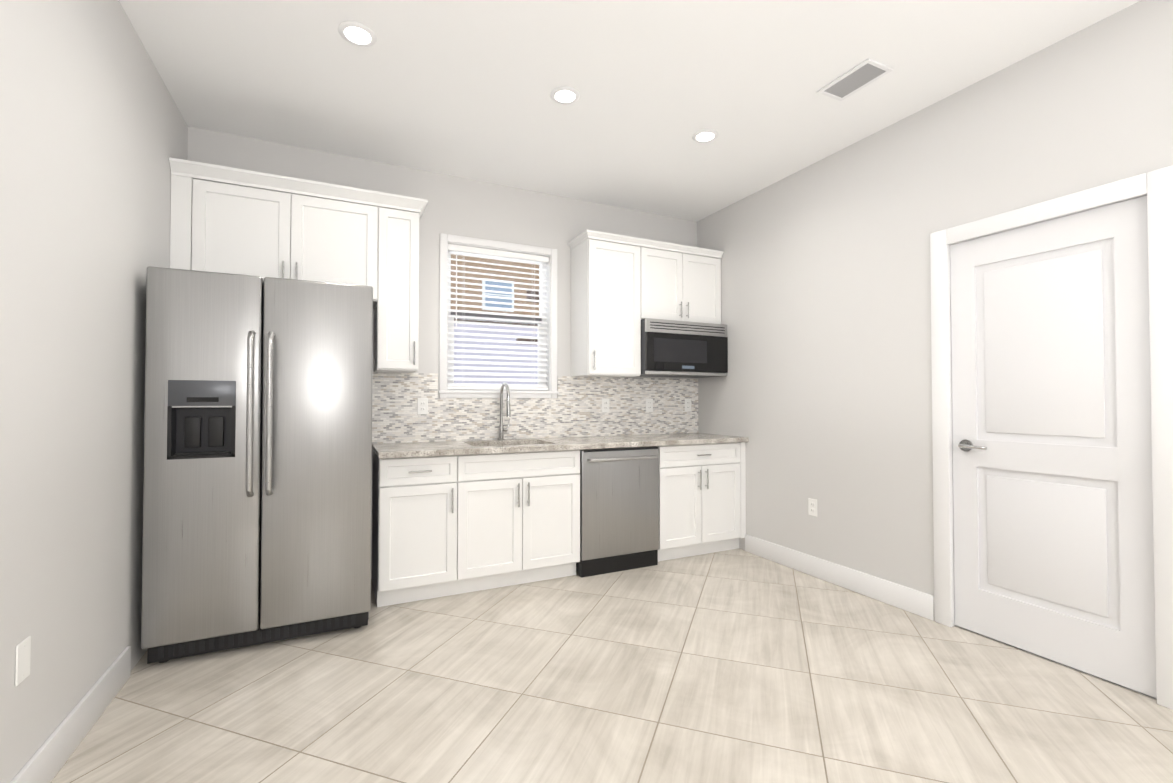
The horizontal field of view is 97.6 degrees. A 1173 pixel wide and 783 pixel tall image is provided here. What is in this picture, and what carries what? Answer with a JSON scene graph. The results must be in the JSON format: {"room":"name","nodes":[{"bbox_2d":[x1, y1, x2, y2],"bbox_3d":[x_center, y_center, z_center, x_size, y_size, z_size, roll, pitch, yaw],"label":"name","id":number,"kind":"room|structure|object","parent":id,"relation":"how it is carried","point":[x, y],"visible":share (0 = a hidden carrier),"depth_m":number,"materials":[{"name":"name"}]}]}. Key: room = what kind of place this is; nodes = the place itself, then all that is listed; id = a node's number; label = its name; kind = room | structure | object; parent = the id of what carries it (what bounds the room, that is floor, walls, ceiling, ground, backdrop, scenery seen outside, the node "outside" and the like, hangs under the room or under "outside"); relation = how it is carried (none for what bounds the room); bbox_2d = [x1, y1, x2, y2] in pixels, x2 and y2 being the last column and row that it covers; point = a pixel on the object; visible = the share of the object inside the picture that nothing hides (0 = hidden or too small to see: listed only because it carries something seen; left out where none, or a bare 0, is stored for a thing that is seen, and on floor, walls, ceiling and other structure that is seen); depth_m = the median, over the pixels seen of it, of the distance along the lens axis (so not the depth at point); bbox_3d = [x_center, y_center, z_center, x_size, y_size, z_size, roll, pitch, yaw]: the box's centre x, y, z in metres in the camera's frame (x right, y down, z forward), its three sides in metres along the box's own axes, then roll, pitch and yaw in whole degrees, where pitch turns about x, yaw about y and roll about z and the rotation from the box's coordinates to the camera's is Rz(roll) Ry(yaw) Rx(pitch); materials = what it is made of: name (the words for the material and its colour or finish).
{"room":"kitchen","nodes":[
{"label":"kitchen","id":0,"kind":"room"},
{"bbox_2d":[0,0,191,782],"bbox_3d":[-1.063,-0.215,0.135,0.150,2.850,6.700,0,-1,-26],"label":"wall","id":1,"kind":"structure","parent":0,"point":[90,127],"depth_m":1.76,"materials":[{"name":"white paint"}]},
{"bbox_2d":[15,636,30,685],"bbox_3d":[-1.640,0.784,1.494,0.006,0.116,0.072,0,-1,-26],"label":"outlet","id":2,"kind":"object","parent":1,"relation":"attached to","point":[22,659],"visible":1,"depth_m":1.49,"materials":[{"name":"white plastic"}]},
{"bbox_2d":[10,646,130,782],"bbox_3d":[-0.797,1.136,-0.244,0.019,0.135,5.525,0,-1,-26],"label":"baseboard","id":3,"kind":"structure","parent":1,"relation":"attached to","point":[46,762],"depth_m":1.78,"materials":[{"name":"white wood"}]},
{"bbox_2d":[192,127,695,578],"bbox_3d":[-0.732,-0.150,3.932,3.750,2.850,0.150,0,-1,-26],"label":"wall","id":4,"kind":"structure","parent":0,"point":[459,206],"depth_m":3.75,"materials":[{"name":"white paint"}]},
{"bbox_2d":[169,157,380,300],"bbox_3d":[-1.846,-0.905,3.139,1.038,0.672,0.328,0,-1,-26],"label":"upper cabinet","id":5,"kind":"object","parent":4,"relation":"attached to","point":[225,219],"depth_m":2.97,"materials":[{"name":"white wood"}]},
{"bbox_2d":[373,193,420,372],"bbox_3d":[-1.266,-0.685,3.415,0.250,1.102,0.328,0,-1,-26],"label":"upper cabinet","id":6,"kind":"object","parent":4,"relation":"attached to","point":[396,317],"depth_m":3.28,"materials":[{"name":"white wood"}]},
{"bbox_2d":[438,233,558,397],"bbox_3d":[-0.673,-0.542,3.945,0.928,1.187,0.170,0,-1,-26],"label":"window","id":7,"kind":"structure","parent":4,"relation":"in","point":[550,315],"depth_m":3.94,"materials":[{"name":"white"}]},
{"bbox_2d":[447,244,548,389],"bbox_3d":[-0.664,-0.544,3.926,0.788,1.063,0.065,0,-1,-26],"label":"window blinds","id":8,"kind":"object","parent":7,"relation":"attached to","point":[498,254],"visible":0.88,"depth_m":3.91,"materials":[{"name":"white plastic"}]},
{"bbox_2d":[372,372,697,443],"bbox_3d":[-0.238,0.122,4.076,2.788,0.487,0.010,0,-1,-26],"label":"backsplash","id":9,"kind":"structure","parent":4,"relation":"attached to","point":[574,409],"depth_m":4.01,"materials":[{"name":"tile"}]},
{"bbox_2d":[417,398,427,414],"bbox_3d":[-1.156,0.105,3.622,0.072,0.116,0.007,0,-1,-26],"label":"outlet","id":10,"kind":"object","parent":9,"relation":"attached to","point":[422,406],"visible":1,"depth_m":3.62,"materials":[{"name":"white plastic"}]},
{"bbox_2d":[602,398,608,411],"bbox_3d":[0.159,0.116,4.257,0.072,0.116,0.007,0,-1,-26],"label":"outlet","id":11,"kind":"object","parent":9,"relation":"attached to","point":[605,404],"visible":1,"depth_m":4.25,"materials":[{"name":"white plastic"}]},
{"bbox_2d":[646,399,652,411],"bbox_3d":[0.546,0.119,4.444,0.072,0.116,0.007,0,-1,-26],"label":"outlet","id":12,"kind":"object","parent":9,"relation":"attached to","point":[649,405],"visible":1,"depth_m":4.44,"materials":[{"name":"white plastic"}]},
{"bbox_2d":[685,399,690,411],"bbox_3d":[0.915,0.122,4.622,0.072,0.116,0.007,0,-1,-26],"label":"outlet","id":13,"kind":"object","parent":9,"relation":"attached to","point":[687,405],"visible":1,"depth_m":4.62,"materials":[{"name":"white plastic"}]},
{"bbox_2d":[568,230,643,377],"bbox_3d":[0.152,-0.662,4.100,0.460,1.080,0.328,0,-1,-26],"label":"upper cabinet","id":14,"kind":"object","parent":4,"relation":"attached to","point":[622,286],"depth_m":3.97,"materials":[{"name":"white wood"}]},
{"bbox_2d":[644,239,723,323],"bbox_3d":[0.723,-0.882,4.380,0.808,0.630,0.328,0,-1,-26],"label":"upper cabinet","id":15,"kind":"object","parent":4,"relation":"attached to","point":[682,283],"depth_m":4.22,"materials":[{"name":"white wood"}]},
{"bbox_2d":[636,318,727,377],"bbox_3d":[0.743,-0.347,4.335,0.800,0.435,0.410,0,-1,-26],"label":"microwave","id":16,"kind":"object","parent":15,"relation":"attached to","point":[679,349],"visible":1,"depth_m":4.13,"materials":[{"name":"grey"}]},
{"bbox_2d":[50,548,1172,782],"bbox_3d":[0.729,1.275,0.976,4.130,0.100,6.700,0,-1,-26],"label":"floor","id":17,"kind":"structure","parent":0,"point":[734,666],"depth_m":2.06,"materials":[{"name":"tile"}]},
{"bbox_2d":[141,266,372,663],"bbox_3d":[-1.708,0.351,2.818,0.940,1.810,0.892,0,-1,-26],"label":"refrigerator","id":18,"kind":"object","parent":17,"relation":"on","point":[257,498],"visible":1,"depth_m":2.45,"materials":[{"name":"grey metal"}]},
{"bbox_2d":[372,452,463,606],"bbox_3d":[-1.113,0.827,3.308,0.465,0.876,0.608,0,-1,-26],"label":"base cabinet","id":19,"kind":"object","parent":17,"relation":"on","point":[442,526],"depth_m":3.05,"materials":[{"name":"white wood"}]},
{"bbox_2d":[372,433,748,458],"bbox_3d":[-0.081,0.471,3.791,2.748,0.221,0.646,0,-1,-26],"label":"countertop","id":20,"kind":"structure","parent":19,"relation":"on","point":[415,449],"depth_m":3.57,"materials":[{"name":"stone"}]},
{"bbox_2d":[497,383,510,439],"bbox_3d":[-0.579,0.147,3.747,0.095,0.426,0.228,0,-1,-26],"label":"faucet","id":21,"kind":"object","parent":20,"relation":"on","point":[502,429],"visible":1,"depth_m":3.80,"materials":[{"name":"silver metal"}]},
{"bbox_2d":[576,446,658,577],"bbox_3d":[0.130,0.840,3.872,0.626,0.868,0.673,0,-1,-26],"label":"dishwasher","id":22,"kind":"object","parent":17,"relation":"on","point":[619,509],"visible":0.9,"depth_m":3.61,"materials":[{"name":"grey metal"}]},
{"bbox_2d":[657,442,745,561],"bbox_3d":[0.783,0.843,4.204,0.827,0.875,0.644,0,-1,-26],"label":"base cabinet","id":23,"kind":"object","parent":17,"relation":"on","point":[702,498],"visible":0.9,"depth_m":3.94,"materials":[{"name":"white wood"}]},
{"bbox_2d":[119,0,1140,221],"bbox_3d":[0.729,-1.675,1.026,4.130,0.100,6.700,0,-1,-26],"label":"ceiling","id":24,"kind":"structure","parent":0,"point":[461,88],"depth_m":2.60,"materials":[{"name":"white paint"}]},
{"bbox_2d":[338,21,376,46],"bbox_3d":[-1.025,-1.597,2.299,0.160,0.010,0.160,0,-1,-26],"label":"recessed light","id":25,"kind":"object","parent":24,"relation":"in","point":[357,33],"visible":1,"depth_m":2.29,"materials":[{"name":"white plastic"}]},
{"bbox_2d":[550,86,579,104],"bbox_3d":[-0.115,-1.589,2.761,0.160,0.010,0.160,0,-1,-26],"label":"recessed light","id":26,"kind":"object","parent":24,"relation":"in","point":[565,95],"visible":1,"depth_m":2.75,"materials":[{"name":"white plastic"}]},
{"bbox_2d":[692,129,717,142],"bbox_3d":[0.736,-1.582,3.183,0.160,0.010,0.160,0,-1,-26],"label":"recessed light","id":27,"kind":"object","parent":24,"relation":"in","point":[704,135],"visible":1,"depth_m":3.17,"materials":[{"name":"white plastic"}]},
{"bbox_2d":[817,58,892,100],"bbox_3d":[1.371,-1.592,2.632,0.185,0.009,0.295,0,-1,-26],"label":"ceiling vent","id":28,"kind":"object","parent":24,"relation":"in","point":[863,74],"visible":1,"depth_m":2.62,"materials":[{"name":"white metal"}]},
{"bbox_2d":[696,0,1172,595],"bbox_3d":[2.498,-0.185,1.855,0.200,2.850,6.700,0,-1,-26],"label":"wall","id":29,"kind":"structure","parent":0,"point":[820,392],"depth_m":3.10,"materials":[{"name":"white paint"}]},
{"bbox_2d":[808,498,816,516],"bbox_3d":[1.560,0.799,3.540,0.007,0.116,0.072,0,-1,-26],"label":"outlet","id":30,"kind":"object","parent":29,"relation":"attached to","point":[812,507],"visible":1,"depth_m":3.54,"materials":[{"name":"white plastic"}]},
{"bbox_2d":[745,534,934,620],"bbox_3d":[1.590,1.200,3.464,0.016,0.135,1.448,0,-1,-26],"label":"baseboard","id":31,"kind":"structure","parent":29,"relation":"attached to","point":[911,600],"depth_m":3.28,"materials":[{"name":"white wood"}]},
{"bbox_2d":[930,165,1172,709],"bbox_3d":[2.176,0.185,2.438,0.168,2.130,0.930,0,-1,-26],"label":"door frame","id":32,"kind":"structure","parent":29,"relation":"attached to","point":[1155,187],"depth_m":2.10,"materials":[{"name":"white wood"}]},
{"bbox_2d":[950,195,1156,700],"bbox_3d":[2.139,0.226,2.414,0.128,2.047,0.772,0,-1,-26],"label":"door","id":33,"kind":"structure","parent":29,"relation":"in","point":[1052,463],"depth_m":2.35,"materials":[{"name":"white wood"}]},
{"label":"outside","id":34,"kind":"structure","parent":0,"visible":0},
{"bbox_2d":[451,254,538,383],"bbox_3d":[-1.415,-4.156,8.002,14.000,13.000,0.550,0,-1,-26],"label":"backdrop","id":35,"kind":"structure","parent":34,"point":[493,305],"depth_m":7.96,"materials":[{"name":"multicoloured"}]}
]}

